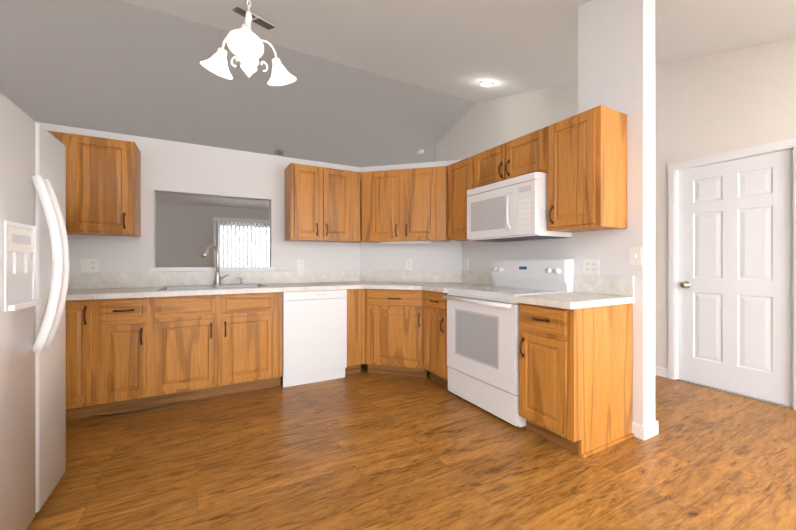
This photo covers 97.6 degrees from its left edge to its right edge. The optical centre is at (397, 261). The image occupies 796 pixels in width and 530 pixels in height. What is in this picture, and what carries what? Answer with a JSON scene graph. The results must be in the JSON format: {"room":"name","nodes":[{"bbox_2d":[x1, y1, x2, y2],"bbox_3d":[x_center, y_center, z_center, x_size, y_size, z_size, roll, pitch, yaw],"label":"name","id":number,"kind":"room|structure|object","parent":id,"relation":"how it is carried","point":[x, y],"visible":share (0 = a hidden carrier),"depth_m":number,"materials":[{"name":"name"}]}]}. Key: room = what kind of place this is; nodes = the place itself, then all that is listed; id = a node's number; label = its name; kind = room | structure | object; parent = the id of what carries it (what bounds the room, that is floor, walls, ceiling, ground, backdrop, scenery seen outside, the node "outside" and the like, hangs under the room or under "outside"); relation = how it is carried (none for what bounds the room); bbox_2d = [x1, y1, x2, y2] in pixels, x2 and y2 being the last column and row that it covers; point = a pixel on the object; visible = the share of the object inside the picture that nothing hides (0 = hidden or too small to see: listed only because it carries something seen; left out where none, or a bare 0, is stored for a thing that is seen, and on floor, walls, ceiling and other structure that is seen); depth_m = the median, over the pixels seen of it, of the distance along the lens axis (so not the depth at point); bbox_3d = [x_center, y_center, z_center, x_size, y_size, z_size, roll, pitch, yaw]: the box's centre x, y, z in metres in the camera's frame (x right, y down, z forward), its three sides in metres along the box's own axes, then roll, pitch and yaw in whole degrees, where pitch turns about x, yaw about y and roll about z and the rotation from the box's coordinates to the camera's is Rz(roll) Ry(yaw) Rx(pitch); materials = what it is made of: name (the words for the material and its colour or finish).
{"room":"kitchen","nodes":[
{"label":"kitchen","id":0,"kind":"room"},
{"bbox_2d":[36,122,359,272],"bbox_3d":[-1.904,0.010,3.431,3.248,2.270,0.130,0,0,-29],"label":"wall","id":1,"kind":"structure","parent":0,"point":[172,167],"depth_m":3.36,"materials":[{"name":"paint"}]},
{"bbox_2d":[81,258,98,271],"bbox_3d":[-2.615,0.030,2.958,0.118,0.116,0.012,0,0,-29],"label":"outlet","id":2,"kind":"object","parent":1,"relation":"attached to","point":[89,265],"visible":1,"depth_m":2.96,"materials":[{"name":"white plastic"}]},
{"bbox_2d":[47,130,140,236],"bbox_3d":[-2.494,-0.605,2.848,0.592,0.760,0.317,0,0,-29],"label":"upper cabinet","id":3,"kind":"object","parent":1,"relation":"attached to","point":[103,175],"depth_m":2.76,"materials":[{"name":"brown wood"}]},
{"bbox_2d":[151,267,273,271],"bbox_3d":[-1.809,0.071,3.478,1.060,0.037,0.180,0,0,-29],"label":"sill","id":4,"kind":"structure","parent":1,"relation":"attached to","point":[165,269],"depth_m":3.36,"materials":[{"name":"white"}]},
{"bbox_2d":[297,260,303,269],"bbox_3d":[-1.067,0.035,3.813,0.072,0.116,0.007,0,0,-29],"label":"electrical outlet","id":5,"kind":"object","parent":1,"relation":"attached to","point":[300,264],"visible":1,"depth_m":3.81,"materials":[{"name":"white plastic"}]},
{"bbox_2d":[284,163,362,242],"bbox_3d":[-0.811,-0.606,3.775,0.750,0.760,0.317,0,0,-29],"label":"upper cabinet","id":6,"kind":"object","parent":1,"relation":"attached to","point":[322,204],"depth_m":3.63,"materials":[{"name":"brown wood"}]},
{"bbox_2d":[359,166,449,243],"bbox_3d":[0.088,-0.606,3.851,0.875,0.760,0.862,0,0,-29],"label":"upper cabinet","id":7,"kind":"object","parent":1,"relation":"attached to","point":[401,206],"depth_m":3.68,"materials":[{"name":"brown wood"}]},
{"bbox_2d":[380,240,431,243],"bbox_3d":[0.086,-0.212,3.844,0.457,0.024,0.448,0,0,-29],"label":"light","id":8,"kind":"object","parent":7,"relation":"attached to","point":[384,241],"depth_m":3.81,"materials":[{"name":"white plastic"}]},
{"bbox_2d":[156,202,268,266],"bbox_3d":[-3.440,-0.106,8.761,14.500,2.500,0.150,0,0,-29],"label":"wall","id":9,"kind":"structure","parent":0,"point":[184,235],"depth_m":7.95,"materials":[{"name":"grey paint"}]},
{"bbox_2d":[220,224,268,266],"bbox_3d":[-3.214,0.119,8.869,2.400,2.050,0.060,0,0,-29],"label":"window","id":10,"kind":"structure","parent":9,"relation":"in","point":[233,226],"depth_m":8.34,"materials":[{"name":"white glass"}]},
{"bbox_2d":[213,217,268,266],"bbox_3d":[-3.169,0.039,8.788,2.640,2.170,0.056,0,0,-29],"label":"vertical blinds","id":11,"kind":"object","parent":10,"relation":"attached to","point":[240,220],"visible":0.35,"depth_m":8.45,"materials":[{"name":"white plastic"}]},
{"bbox_2d":[221,226,268,266],"bbox_3d":[-3.267,0.119,8.965,2.400,2.050,0.001,0,0,-29],"label":"exterior daylight","id":12,"kind":"object","parent":9,"relation":"attached to","point":[245,247],"depth_m":8.68,"materials":[{"name":"white"}]},
{"bbox_2d":[0,0,475,209],"bbox_3d":[-2.330,-2.003,6.746,14.500,1.564,5.050,0,0,-29],"label":"ceiling","id":13,"kind":"structure","parent":0,"point":[120,67],"depth_m":4.92,"materials":[{"name":"paint"}]},
{"bbox_2d":[275,150,285,155],"bbox_3d":[-2.191,-2.005,6.493,0.200,0.100,0.190,0,0,-29],"label":"ceiling light","id":14,"kind":"object","parent":13,"relation":"attached to","point":[280,153],"visible":0.79,"depth_m":6.44,"materials":[{"name":"silver metal"}]},
{"bbox_2d":[417,149,423,153],"bbox_3d":[0.457,-2.236,7.096,0.144,0.074,0.145,0,0,-29],"label":"smoke detector","id":15,"kind":"object","parent":13,"relation":"attached to","point":[420,151],"visible":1,"depth_m":7.06,"materials":[{"name":"white plastic"}]},
{"bbox_2d":[26,364,795,529],"bbox_3d":[-0.606,1.195,3.615,14.500,0.100,12.200,0,0,-29],"label":"floor","id":16,"kind":"structure","parent":0,"point":[364,449],"depth_m":1.94,"materials":[{"name":"brown wood"}]},
{"bbox_2d":[0,92,69,529],"bbox_3d":[-1.876,0.261,1.340,0.900,1.768,0.890,0,0,-29],"label":"refrigerator","id":17,"kind":"object","parent":16,"relation":"on","point":[34,264],"visible":1,"depth_m":1.46,"materials":[{"name":"white metal"}]},
{"bbox_2d":[92,401,182,415],"bbox_3d":[-1.994,1.139,2.694,0.623,0.007,0.083,0,0,-29],"label":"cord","id":18,"kind":"object","parent":16,"relation":"on","point":[137,411],"visible":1,"depth_m":2.65,"materials":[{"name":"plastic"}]},
{"bbox_2d":[66,244,361,420],"bbox_3d":[-1.271,0.490,3.332,3.953,1.311,0.650,0,0,-29],"label":"base unit","id":19,"kind":"object","parent":16,"relation":"on","point":[137,340],"depth_m":2.83,"materials":[{"name":"brown wood"}]},
{"bbox_2d":[235,277,243,284],"bbox_3d":[-1.565,0.188,3.442,0.076,0.071,0.045,0,0,-29],"label":"soap dispenser","id":20,"kind":"object","parent":19,"relation":"on","point":[241,279],"depth_m":3.44,"materials":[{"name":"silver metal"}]},
{"bbox_2d":[66,269,634,309],"bbox_3d":[-0.801,0.181,2.478,3.953,0.176,2.600,0,0,-29],"label":"countertop","id":21,"kind":"structure","parent":19,"relation":"on","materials":[{"name":"stone"}]},
{"bbox_2d":[282,289,346,387],"bbox_3d":[-0.910,0.709,3.546,0.604,0.872,0.607,0,0,-29],"label":"dishwasher","id":22,"kind":"object","parent":16,"relation":"on","point":[314,336],"visible":0.92,"depth_m":3.27,"materials":[{"name":"white metal"}]},
{"bbox_2d":[362,270,492,387],"bbox_3d":[0.321,0.619,3.407,1.091,1.052,0.754,0,0,-29],"label":"base unit","id":23,"kind":"object","parent":16,"relation":"on","point":[404,312],"depth_m":3.45,"materials":[{"name":"brown wood"}]},
{"bbox_2d":[443,259,573,427],"bbox_3d":[0.858,0.555,2.830,0.688,1.150,0.770,0,0,-29],"label":"range","id":24,"kind":"object","parent":16,"relation":"on","point":[483,345],"visible":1,"depth_m":2.67,"materials":[{"name":"white metal"}]},
{"bbox_2d":[513,274,634,457],"bbox_3d":[1.164,0.619,2.315,0.666,1.052,0.420,0,0,-29],"label":"base unit","id":25,"kind":"object","parent":16,"relation":"on","point":[576,347],"depth_m":2.16,"materials":[{"name":"brown wood"}]},
{"bbox_2d":[360,160,461,269],"bbox_3d":[0.164,0.010,4.091,1.012,2.270,0.968,0,0,-29],"label":"wall","id":26,"kind":"structure","parent":0,"point":[431,256],"depth_m":3.99,"materials":[{"name":"paint"}]},
{"bbox_2d":[406,259,411,269],"bbox_3d":[0.127,0.030,3.994,0.072,0.116,0.007,0,0,15],"label":"electrical outlet","id":27,"kind":"object","parent":26,"relation":"attached to","point":[408,263],"visible":1,"depth_m":3.99,"materials":[{"name":"white plastic"}]},
{"bbox_2d":[436,139,440,161],"bbox_3d":[2.750,-0.646,7.917,4.470,3.581,0.140,0,0,-29],"label":"wall","id":28,"kind":"structure","parent":0,"point":[438,150],"depth_m":6.84,"materials":[{"name":"paint"}]},
{"bbox_2d":[122,0,795,101],"bbox_3d":[0.154,-2.047,2.235,14.500,1.476,5.250,0,0,-29],"label":"ceiling","id":29,"kind":"structure","parent":0,"point":[460,48],"depth_m":3.39,"materials":[{"name":"paint"}]},
{"bbox_2d":[200,0,295,85],"bbox_3d":[-0.720,-1.461,1.731,0.461,1.076,0.447,0,0,-29],"label":"chandelier","id":30,"kind":"object","parent":29,"relation":"hanging from","point":[245,44],"visible":1,"depth_m":1.74,"materials":[{"name":"white"}]},
{"bbox_2d":[232,7,277,29],"bbox_3d":[-1.479,-2.501,3.581,0.169,0.060,0.440,0,0,41],"label":"ceiling vent","id":31,"kind":"object","parent":29,"relation":"in","point":[262,22],"visible":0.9,"depth_m":3.59,"materials":[{"name":"white metal"}]},
{"bbox_2d":[479,81,493,86],"bbox_3d":[1.210,-2.438,4.774,0.200,0.066,0.193,0,0,-29],"label":"recessed light","id":32,"kind":"object","parent":29,"relation":"in","point":[486,83],"visible":1,"depth_m":4.73,"materials":[{"name":"white glass"}]},
{"bbox_2d":[462,0,654,425],"bbox_3d":[1.212,-0.422,3.082,0.150,3.133,1.812,0,0,-29],"label":"wall","id":33,"kind":"structure","parent":0,"point":[616,55],"depth_m":2.33,"materials":[{"name":"paint"}]},
{"bbox_2d":[447,155,474,240],"bbox_3d":[0.732,-0.606,3.462,0.317,0.760,0.416,0,0,-29],"label":"upper cabinet","id":34,"kind":"object","parent":33,"relation":"attached to","point":[460,174],"depth_m":3.40,"materials":[{"name":"brown wood"}]},
{"bbox_2d":[464,259,468,269],"bbox_3d":[0.740,0.030,3.774,0.007,0.116,0.072,0,0,-29],"label":"electrical outlet","id":35,"kind":"object","parent":33,"relation":"attached to","point":[466,264],"visible":1,"depth_m":3.77,"materials":[{"name":"white plastic"}]},
{"bbox_2d":[475,127,546,187],"bbox_3d":[1.019,-0.820,2.940,0.317,0.330,0.764,0,0,-29],"label":"upper cabinet","id":36,"kind":"object","parent":33,"relation":"attached to","point":[526,154],"depth_m":2.79,"materials":[{"name":"brown wood"}]},
{"bbox_2d":[467,172,571,241],"bbox_3d":[0.958,-0.416,2.905,0.453,0.461,0.748,0,0,-29],"label":"over-the-range microwave","id":37,"kind":"object","parent":36,"relation":"attached to","point":[512,209],"visible":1,"depth_m":2.68,"materials":[{"name":"white"}]},
{"bbox_2d":[547,105,626,232],"bbox_3d":[1.301,-0.605,2.429,0.317,0.760,0.390,0,0,-29],"label":"upper cabinet","id":38,"kind":"object","parent":33,"relation":"attached to","point":[580,159],"depth_m":2.29,"materials":[{"name":"brown wood"}]},
{"bbox_2d":[583,259,598,274],"bbox_3d":[1.413,0.038,2.553,0.007,0.116,0.118,0,0,-29],"label":"double electrical outlet","id":39,"kind":"object","parent":33,"relation":"attached to","point":[590,266],"visible":1,"depth_m":2.55,"materials":[{"name":"white plastic"}]},
{"bbox_2d":[629,247,641,264],"bbox_3d":[1.556,-0.038,2.288,0.012,0.116,0.072,0,0,-29],"label":"light switch","id":40,"kind":"object","parent":33,"relation":"attached to","point":[635,255],"visible":1,"depth_m":2.29,"materials":[{"name":"white plastic"}]},
{"bbox_2d":[632,420,657,439],"bbox_3d":[1.215,1.103,3.076,0.176,0.085,1.825,0,0,-29],"label":"baseboard","id":41,"kind":"structure","parent":33,"relation":"attached to","point":[647,431],"depth_m":2.27,"materials":[{"name":"white wood"}]},
{"bbox_2d":[441,38,795,368],"bbox_3d":[2.860,-0.795,3.229,0.140,3.880,8.180,0,0,-29],"label":"wall","id":42,"kind":"structure","parent":0,"point":[722,102],"depth_m":3.32,"materials":[{"name":"paint"}]},
{"bbox_2d":[655,366,667,377],"bbox_3d":[2.796,1.103,3.188,0.013,0.085,8.170,0,0,-29],"label":"baseboard","id":43,"kind":"structure","parent":42,"relation":"attached to","point":[661,372],"depth_m":3.48,"materials":[{"name":"white wood"}]},
{"bbox_2d":[668,138,795,410],"bbox_3d":[2.937,0.094,3.072,0.158,2.102,0.905,0,0,-29],"label":"door frame","id":44,"kind":"structure","parent":42,"relation":"attached to","point":[674,169],"depth_m":3.38,"materials":[{"name":"white wood"}]},
{"bbox_2d":[679,149,792,406],"bbox_3d":[2.892,0.124,3.047,0.109,2.018,0.757,0,0,-29],"label":"hall door","id":45,"kind":"structure","parent":42,"relation":"in","point":[736,276],"depth_m":3.01,"materials":[{"name":"white wood"}]}
]}

